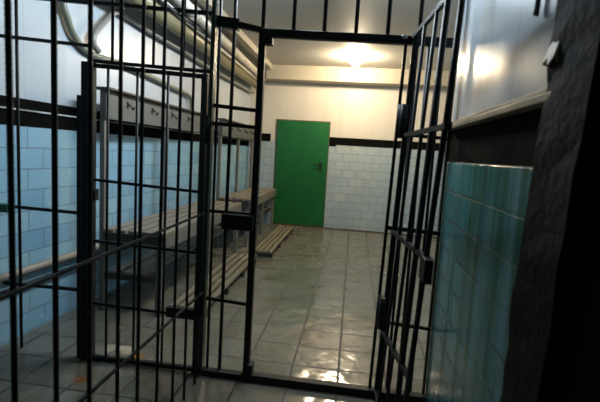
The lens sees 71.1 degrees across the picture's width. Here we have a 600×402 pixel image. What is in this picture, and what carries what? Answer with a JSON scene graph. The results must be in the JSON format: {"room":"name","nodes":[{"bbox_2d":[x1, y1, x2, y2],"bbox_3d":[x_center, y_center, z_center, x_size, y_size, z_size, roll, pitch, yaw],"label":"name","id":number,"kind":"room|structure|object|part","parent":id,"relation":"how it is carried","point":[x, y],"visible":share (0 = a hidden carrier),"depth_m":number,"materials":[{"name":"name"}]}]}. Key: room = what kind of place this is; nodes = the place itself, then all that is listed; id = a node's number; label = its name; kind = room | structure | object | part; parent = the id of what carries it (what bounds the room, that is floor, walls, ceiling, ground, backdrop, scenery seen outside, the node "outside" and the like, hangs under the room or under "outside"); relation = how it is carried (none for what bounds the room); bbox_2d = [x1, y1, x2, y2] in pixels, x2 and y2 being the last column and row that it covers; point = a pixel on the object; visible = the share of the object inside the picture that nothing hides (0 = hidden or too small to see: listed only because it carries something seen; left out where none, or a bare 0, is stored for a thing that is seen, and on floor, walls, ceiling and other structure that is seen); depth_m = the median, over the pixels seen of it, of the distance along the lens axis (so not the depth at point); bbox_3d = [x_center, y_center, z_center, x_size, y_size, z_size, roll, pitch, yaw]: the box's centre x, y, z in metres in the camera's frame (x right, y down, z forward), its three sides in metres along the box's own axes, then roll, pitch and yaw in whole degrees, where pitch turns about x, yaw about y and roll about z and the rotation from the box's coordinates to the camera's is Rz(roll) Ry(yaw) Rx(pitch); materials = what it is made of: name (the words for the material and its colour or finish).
{"room":"prison interior","nodes":[
{"label":"prison interior","id":0,"kind":"room"},
{"bbox_2d":[0,0,251,346],"bbox_3d":[-1.770,-0.553,3.317,0.222,2.785,8.816,5,7,9],"label":"wall","id":1,"kind":"structure","parent":0,"point":[33,15],"depth_m":3.15,"materials":[{"name":"tile"}]},
{"bbox_2d":[0,243,111,282],"bbox_3d":[-1.596,0.330,3.997,0.054,0.064,7.406,5,7,9],"label":"pipe","id":2,"kind":"object","parent":1,"relation":"attached to","point":[43,264],"visible":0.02,"depth_m":2.86,"materials":[{"name":"white metal"}]},
{"bbox_2d":[0,247,130,294],"bbox_3d":[-1.599,0.422,4.007,0.028,0.033,7.406,5,7,9],"label":"pipe","id":3,"kind":"object","parent":1,"relation":"attached to","point":[38,278],"visible":0.02,"depth_m":2.86,"materials":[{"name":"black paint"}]},
{"bbox_2d":[59,2,191,109],"bbox_3d":[-1.463,-1.483,3.950,0.054,1.050,2.235,5,7,9],"label":"pipe","id":4,"kind":"object","parent":1,"relation":"attached to","point":[63,6],"visible":0.69,"depth_m":3.15,"materials":[{"name":"grey metal"}]},
{"bbox_2d":[93,9,253,93],"bbox_3d":[-1.212,-1.578,5.309,0.054,0.431,4.355,5,7,9],"label":"ceiling pipe","id":5,"kind":"object","parent":1,"relation":"attached to","point":[107,18],"visible":0.74,"depth_m":3.74,"materials":[{"name":"beige metal"}]},
{"bbox_2d":[0,223,435,401],"bbox_3d":[0.119,1.026,3.238,4.800,0.100,9.200,4,7,7],"label":"floor","id":6,"kind":"structure","parent":0,"point":[315,300],"depth_m":3.05,"materials":[{"name":"tile"}]},
{"bbox_2d":[0,0,211,401],"bbox_3d":[-0.605,-0.272,1.491,0.110,2.785,1.602,4,7,7],"label":"gate","id":7,"kind":"object","parent":6,"relation":"on","point":[13,290],"visible":1,"depth_m":1.41,"materials":[{"name":"black metal"}]},
{"bbox_3d":[-0.605,0.150,1.537,0.009,0.009,1.603,4,7,5],"label":"rail","id":8,"kind":"part","parent":7,"relation":"part of","materials":[{"name":"black metal"}]},
{"bbox_3d":[-0.658,0.604,1.592,0.010,0.010,1.602,4,7,7],"label":"rail","id":9,"kind":"part","parent":7,"relation":"part of","materials":[{"name":"black metal"}]},
{"bbox_3d":[-0.599,-0.777,1.436,0.010,0.010,1.603,5,7,9],"label":"rail","id":10,"kind":"part","parent":7,"relation":"part of","materials":[{"name":"black metal"}]},
{"bbox_2d":[97,86,241,316],"bbox_3d":[-1.147,-0.086,4.248,0.574,1.722,2.240,4,7,7],"label":"bench","id":11,"kind":"object","parent":6,"relation":"on","point":[152,108],"visible":0.54,"depth_m":3.44,"materials":[{"name":"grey wood"}]},
{"bbox_3d":[-1.518,0.018,3.248,0.038,1.700,0.056,4,7,7],"label":"post","id":12,"kind":"part","parent":11,"relation":"part of","materials":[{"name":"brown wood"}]},
{"bbox_2d":[97,86,199,114],"bbox_3d":[-1.312,-0.948,4.178,0.135,0.017,2.240,4,7,7],"label":"shelf","id":13,"kind":"object","parent":11,"relation":"attached to","point":[113,91],"depth_m":3.66,"materials":[{"name":"grey wood"}]},
{"bbox_3d":[-1.084,0.583,3.252,0.050,0.630,0.056,4,7,7],"label":"leg","id":14,"kind":"part","parent":11,"relation":"part of","materials":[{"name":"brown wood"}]},
{"bbox_3d":[-1.382,-0.093,4.284,0.038,1.700,0.056,4,7,7],"label":"post","id":15,"kind":"part","parent":11,"relation":"part of","materials":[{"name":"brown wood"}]},
{"bbox_2d":[108,226,227,276],"bbox_3d":[-1.200,0.447,4.318,0.310,0.022,2.170,4,7,7],"label":"shelf","id":16,"kind":"object","parent":11,"relation":"attached to","point":[149,258],"depth_m":3.62,"materials":[{"name":"grey wood"}]},
{"bbox_3d":[-1.126,0.129,4.274,0.500,0.028,2.190,4,7,7],"label":"seat","id":17,"kind":"part","parent":11,"relation":"part of","materials":[{"name":"brown wood"}]},
{"bbox_3d":[-0.948,0.472,4.287,0.050,0.630,0.056,4,7,7],"label":"leg","id":18,"kind":"part","parent":11,"relation":"part of","materials":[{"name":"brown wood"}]},
{"bbox_3d":[-0.813,0.361,5.323,0.050,0.630,0.056,4,7,7],"label":"leg","id":19,"kind":"part","parent":11,"relation":"part of","materials":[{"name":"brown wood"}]},
{"bbox_2d":[170,253,256,317],"bbox_3d":[-0.769,0.771,4.159,0.300,0.089,1.800,4,7,7],"label":"duckboard","id":20,"kind":"object","parent":6,"relation":"on","point":[235,261],"visible":0.62,"depth_m":4.14,"materials":[{"name":"brown wood"}]},
{"bbox_2d":[0,0,471,401],"bbox_3d":[0.214,-0.308,2.251,4.070,2.787,0.160,4,7,7],"label":"metal bars","id":21,"kind":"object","parent":6,"relation":"on","point":[230,220],"depth_m":2.32,"materials":[{"name":"black paint"}]},
{"bbox_3d":[-1.794,0.041,2.547,0.075,0.050,0.050,4,7,7],"label":"wall plate","id":22,"kind":"part","parent":21,"relation":"part of","materials":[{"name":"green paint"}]},
{"bbox_3d":[-1.592,0.522,2.577,0.500,0.026,0.018,4,7,7],"label":"rail","id":23,"kind":"part","parent":21,"relation":"part of","materials":[{"name":"black metal"}]},
{"bbox_3d":[-1.469,-0.918,2.406,0.571,0.060,0.018,4,7,7],"label":"rail","id":24,"kind":"part","parent":21,"relation":"part of","materials":[{"name":"black metal"}]},
{"bbox_3d":[-1.563,0.049,2.522,0.500,0.024,0.018,4,7,7],"label":"rail","id":25,"kind":"part","parent":21,"relation":"part of","materials":[{"name":"black metal"}]},
{"bbox_3d":[-1.307,0.177,2.502,0.030,1.580,0.030,4,7,7],"label":"post","id":26,"kind":"part","parent":21,"relation":"part of","materials":[{"name":"black metal"}]},
{"bbox_3d":[-1.085,-1.096,2.337,1.281,0.101,0.020,4,7,7],"label":"rail","id":27,"kind":"part","parent":21,"relation":"part of","materials":[{"name":"black metal"}]},
{"bbox_2d":[81,61,209,371],"bbox_3d":[-0.901,0.118,2.418,0.764,1.765,0.050,4,7,7],"label":"gate","id":28,"kind":"object","parent":21,"relation":"attached to","point":[169,309],"visible":0.72,"depth_m":2.42,"materials":[{"name":"black metal"}]},
{"bbox_3d":[-0.935,0.640,2.483,0.680,0.032,0.016,4,7,7],"label":"rail","id":29,"kind":"part","parent":28,"relation":"part of","materials":[{"name":"black metal"}]},
{"bbox_3d":[-0.955,0.970,2.521,0.680,0.032,0.026,4,7,7],"label":"rail","id":30,"kind":"part","parent":28,"relation":"part of","materials":[{"name":"black metal"}]},
{"bbox_3d":[-0.912,0.264,2.440,0.680,0.031,0.016,4,7,7],"label":"rail","id":31,"kind":"part","parent":28,"relation":"part of","materials":[{"name":"black metal"}]},
{"bbox_3d":[-0.891,-0.088,2.399,0.681,0.044,0.016,4,7,7],"label":"rail","id":32,"kind":"part","parent":28,"relation":"part of","materials":[{"name":"black metal"}]},
{"bbox_3d":[-0.852,-0.721,2.326,0.681,0.062,0.022,4,7,7],"label":"rail","id":33,"kind":"part","parent":28,"relation":"part of","materials":[{"name":"black metal"}]},
{"bbox_3d":[-0.838,-0.751,2.342,0.741,0.056,0.018,4,7,7],"label":"rail","id":34,"kind":"part","parent":21,"relation":"part of","materials":[{"name":"black metal"}]},
{"bbox_2d":[126,0,256,88],"bbox_3d":[-1.113,-1.787,4.812,0.150,0.180,5.181,4,7,7],"label":"ceiling pipe","id":35,"kind":"object","parent":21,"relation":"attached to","point":[173,22],"visible":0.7,"depth_m":4.33,"materials":[{"name":"beige metal"}]},
{"bbox_2d":[163,0,256,79],"bbox_3d":[-1.010,-1.823,4.805,0.040,0.095,5.200,4,7,7],"label":"ceiling pipe","id":36,"kind":"object","parent":35,"relation":"attached to","point":[223,51],"visible":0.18,"depth_m":5.37,"materials":[{"name":"white metal"}]},
{"bbox_3d":[-0.496,-0.361,2.323,0.032,2.785,0.052,4,7,7],"label":"post","id":37,"kind":"part","parent":21,"relation":"part of","materials":[{"name":"black metal"}]},
{"bbox_3d":[-0.490,1.009,2.467,0.300,0.040,0.045,4,7,8],"label":"sill","id":38,"kind":"part","parent":21,"relation":"part of","materials":[{"name":"black paint"}]},
{"bbox_3d":[-0.419,0.579,2.429,0.266,0.031,0.018,4,7,7],"label":"rail","id":39,"kind":"part","parent":21,"relation":"part of","materials":[{"name":"black metal"}]},
{"bbox_3d":[-0.388,0.066,2.370,0.265,0.020,0.018,4,7,7],"label":"rail","id":40,"kind":"part","parent":21,"relation":"part of","materials":[{"name":"black metal"}]},
{"bbox_3d":[-0.359,-0.416,2.315,0.266,0.030,0.020,4,7,7],"label":"rail","id":41,"kind":"part","parent":21,"relation":"part of","materials":[{"name":"black metal"}]},
{"bbox_3d":[-0.353,-0.510,2.304,0.266,0.038,0.020,4,7,7],"label":"rail","id":42,"kind":"part","parent":21,"relation":"part of","materials":[{"name":"black metal"}]},
{"bbox_3d":[-0.291,0.977,2.445,0.035,0.070,0.060,4,7,7],"label":"corner plate","id":43,"kind":"part","parent":21,"relation":"part of","materials":[{"name":"black paint"}]},
{"bbox_3d":[-0.257,0.066,2.353,0.038,1.960,0.036,4,7,7],"label":"post","id":44,"kind":"part","parent":21,"relation":"part of","materials":[{"name":"black metal"}]},
{"bbox_3d":[-0.178,-0.867,2.243,0.072,0.065,0.060,4,7,7],"label":"corner plate","id":45,"kind":"part","parent":21,"relation":"part of","materials":[{"name":"black paint"}]},
{"bbox_3d":[0.178,1.056,2.382,1.050,0.044,0.050,4,7,7],"label":"sill","id":46,"kind":"part","parent":21,"relation":"part of","materials":[{"name":"black paint"}]},
{"bbox_3d":[0.468,0.126,2.265,0.054,1.950,0.024,4,7,7],"label":"post","id":47,"kind":"part","parent":21,"relation":"part of","materials":[{"name":"black metal"}]},
{"bbox_3d":[0.568,0.681,2.311,0.285,0.032,0.018,4,7,7],"label":"rail","id":48,"kind":"part","parent":21,"relation":"part of","materials":[{"name":"black metal"}]},
{"bbox_3d":[0.600,0.158,2.251,0.285,0.032,0.022,4,7,7],"label":"rail","id":49,"kind":"part","parent":21,"relation":"part of","materials":[{"name":"black metal"}]},
{"bbox_2d":[373,0,465,401],"bbox_3d":[0.480,0.147,1.868,0.091,1.941,0.757,4,7,2],"label":"gate","id":50,"kind":"object","parent":21,"relation":"attached to","point":[426,263],"visible":1,"depth_m":1.77,"materials":[{"name":"black metal"}]},
{"bbox_3d":[0.408,1.081,2.041,0.019,0.019,0.601,4,7,1],"label":"rail","id":51,"kind":"part","parent":50,"relation":"part of","materials":[{"name":"black metal"}]},
{"bbox_3d":[0.439,0.701,1.983,0.019,0.089,0.629,4,7,1],"label":"rail","id":52,"kind":"part","parent":50,"relation":"part of","materials":[{"name":"black metal"}]},
{"bbox_3d":[0.482,0.188,1.907,0.019,0.039,0.659,4,7,1],"label":"rail","id":53,"kind":"part","parent":50,"relation":"part of","materials":[{"name":"black metal"}]},
{"bbox_3d":[0.523,-0.301,1.834,0.019,0.022,0.689,4,7,1],"label":"rail","id":54,"kind":"part","parent":50,"relation":"part of","materials":[{"name":"black metal"}]},
{"bbox_3d":[0.564,-0.788,1.760,0.019,0.019,0.720,4,7,1],"label":"rail","id":55,"kind":"part","parent":50,"relation":"part of","materials":[{"name":"black metal"}]},
{"bbox_3d":[0.640,-0.337,2.192,0.265,0.028,0.018,4,7,7],"label":"rail","id":56,"kind":"part","parent":21,"relation":"part of","materials":[{"name":"black metal"}]},
{"bbox_3d":[0.767,-0.269,2.193,0.015,2.785,0.030,4,7,7],"label":"post","id":57,"kind":"part","parent":21,"relation":"part of","materials":[{"name":"black metal"}]},
{"bbox_2d":[214,118,275,246],"bbox_3d":[-0.792,-0.339,6.629,0.529,1.722,1.940,4,7,7],"label":"bench","id":58,"kind":"object","parent":6,"relation":"on","point":[244,196],"visible":0.66,"depth_m":6.47,"materials":[{"name":"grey wood"}]},
{"bbox_3d":[-1.121,-0.249,5.774,0.038,1.700,0.056,4,7,7],"label":"post","id":59,"kind":"part","parent":58,"relation":"part of","materials":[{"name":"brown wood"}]},
{"bbox_2d":[218,118,242,123],"bbox_3d":[-0.935,-1.199,6.556,0.135,0.017,1.940,4,7,7],"label":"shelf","id":60,"kind":"object","parent":58,"relation":"attached to","point":[224,120],"depth_m":5.73,"materials":[{"name":"grey wood"}]},
{"bbox_3d":[-1.005,-0.344,6.662,0.038,1.700,0.056,4,7,7],"label":"post","id":61,"kind":"part","parent":58,"relation":"part of","materials":[{"name":"brown wood"}]},
{"bbox_3d":[-0.772,-0.123,6.655,0.455,0.028,1.890,4,7,7],"label":"seat","id":62,"kind":"part","parent":58,"relation":"part of","materials":[{"name":"brown wood"}]},
{"bbox_3d":[-0.732,0.313,5.784,0.050,0.630,0.056,4,7,7],"label":"leg","id":63,"kind":"part","parent":58,"relation":"part of","materials":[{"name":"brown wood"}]},
{"bbox_3d":[-0.889,-0.439,7.549,0.038,1.700,0.056,4,7,7],"label":"post","id":64,"kind":"part","parent":58,"relation":"part of","materials":[{"name":"brown wood"}]},
{"bbox_2d":[241,206,269,213],"bbox_3d":[-0.824,0.196,6.696,0.310,0.022,1.870,4,7,7],"label":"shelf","id":65,"kind":"object","parent":58,"relation":"attached to","point":[266,207],"depth_m":7.29,"materials":[{"name":"grey wood"}]},
{"bbox_3d":[-0.616,0.218,6.671,0.050,0.630,0.056,4,7,7],"label":"leg","id":66,"kind":"part","parent":58,"relation":"part of","materials":[{"name":"brown wood"}]},
{"bbox_3d":[-0.500,0.123,7.558,0.050,0.630,0.056,4,7,7],"label":"leg","id":67,"kind":"part","parent":58,"relation":"part of","materials":[{"name":"brown wood"}]},
{"bbox_2d":[256,225,293,257],"bbox_3d":[-0.354,0.564,6.177,0.260,0.089,1.930,4,7,7],"label":"duckboard","id":68,"kind":"object","parent":6,"relation":"on","point":[274,240],"visible":0.89,"depth_m":5.84,"materials":[{"name":"brown wood"}]},
{"bbox_2d":[500,0,599,401],"bbox_3d":[0.661,-0.133,0.955,0.183,2.785,0.388,4,7,7],"label":"timber post","id":69,"kind":"object","parent":6,"relation":"on","point":[564,190],"visible":0.94,"depth_m":0.94,"materials":[{"name":"brown wood"}]},
{"bbox_2d":[167,0,459,70],"bbox_3d":[0.293,-1.835,2.909,4.800,0.100,9.200,4,7,7],"label":"ceiling","id":70,"kind":"structure","parent":0,"point":[341,13],"depth_m":4.78,"materials":[{"name":"white paint"}]},
{"bbox_2d":[173,0,265,81],"bbox_3d":[-0.960,-1.873,4.590,0.135,0.200,5.402,4,7,7],"label":"ceiling pipe","id":71,"kind":"object","parent":70,"relation":"attached to","point":[225,42],"visible":0.48,"depth_m":4.91,"materials":[{"name":"white metal"}]},
{"bbox_2d":[198,0,271,68],"bbox_3d":[-0.797,-2.049,5.006,0.100,0.085,4.900,4,7,7],"label":"board","id":72,"kind":"object","parent":70,"relation":"attached to","point":[241,37],"visible":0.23,"depth_m":5.43,"materials":[{"name":"paint"}]},
{"bbox_2d":[350,56,361,65],"bbox_3d":[0.821,-2.056,6.163,0.170,0.144,0.170,4,7,7],"label":"ceiling lamp","id":73,"kind":"object","parent":70,"relation":"attached to","point":[355,60],"visible":1,"depth_m":6.11,"materials":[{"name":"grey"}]},
{"bbox_2d":[533,0,540,15],"bbox_3d":[0.710,-1.040,1.145,0.020,1.024,0.026,4,7,7],"label":"hanging cable","id":74,"kind":"object","parent":70,"relation":"hanging from","point":[536,11],"visible":1,"depth_m":1.20,"materials":[{"name":"grey plastic"}]},
{"bbox_2d":[247,67,454,236],"bbox_3d":[0.712,-0.884,7.510,4.050,2.785,0.221,4,7,7],"label":"wall","id":75,"kind":"structure","parent":0,"point":[362,118],"depth_m":7.38,"materials":[{"name":"tile"}]},
{"bbox_2d":[273,119,330,227],"bbox_3d":[0.005,-0.483,7.517,0.959,1.902,0.113,4,7,7],"label":"door","id":76,"kind":"structure","parent":75,"relation":"in","point":[302,146],"depth_m":7.51,"materials":[{"name":"green paint"}]},
{"bbox_3d":[0.313,-0.615,7.435,0.145,0.160,0.059,4,7,7],"label":"handle","id":77,"kind":"part","parent":76,"relation":"part of","materials":[{"name":"grey metal"}]},
{"bbox_2d":[266,64,456,88],"bbox_3d":[1.104,-2.095,7.085,3.350,0.240,0.300,4,7,7],"label":"beam","id":78,"kind":"structure","parent":75,"relation":"attached to","point":[278,73],"depth_m":7.00,"materials":[{"name":"paint"}]},
{"bbox_2d":[324,227,435,237],"bbox_3d":[1.526,0.567,7.456,2.208,0.018,0.022,4,7,7],"label":"baseboard","id":79,"kind":"structure","parent":75,"relation":"attached to","point":[324,227],"depth_m":7.50,"materials":[{"name":"brown"}]},
{"bbox_2d":[425,0,556,401],"bbox_3d":[0.842,-0.193,1.571,0.345,2.785,1.356,4,7,7],"label":"wall","id":80,"kind":"structure","parent":0,"point":[492,144],"depth_m":1.54,"materials":[{"name":"tile"}]},
{"bbox_2d":[562,197,599,401],"bbox_3d":[0.633,0.003,-0.235,0.290,2.785,2.300,4,7,7],"label":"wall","id":81,"kind":"structure","parent":0,"point":[583,376],"depth_m":0.88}
]}

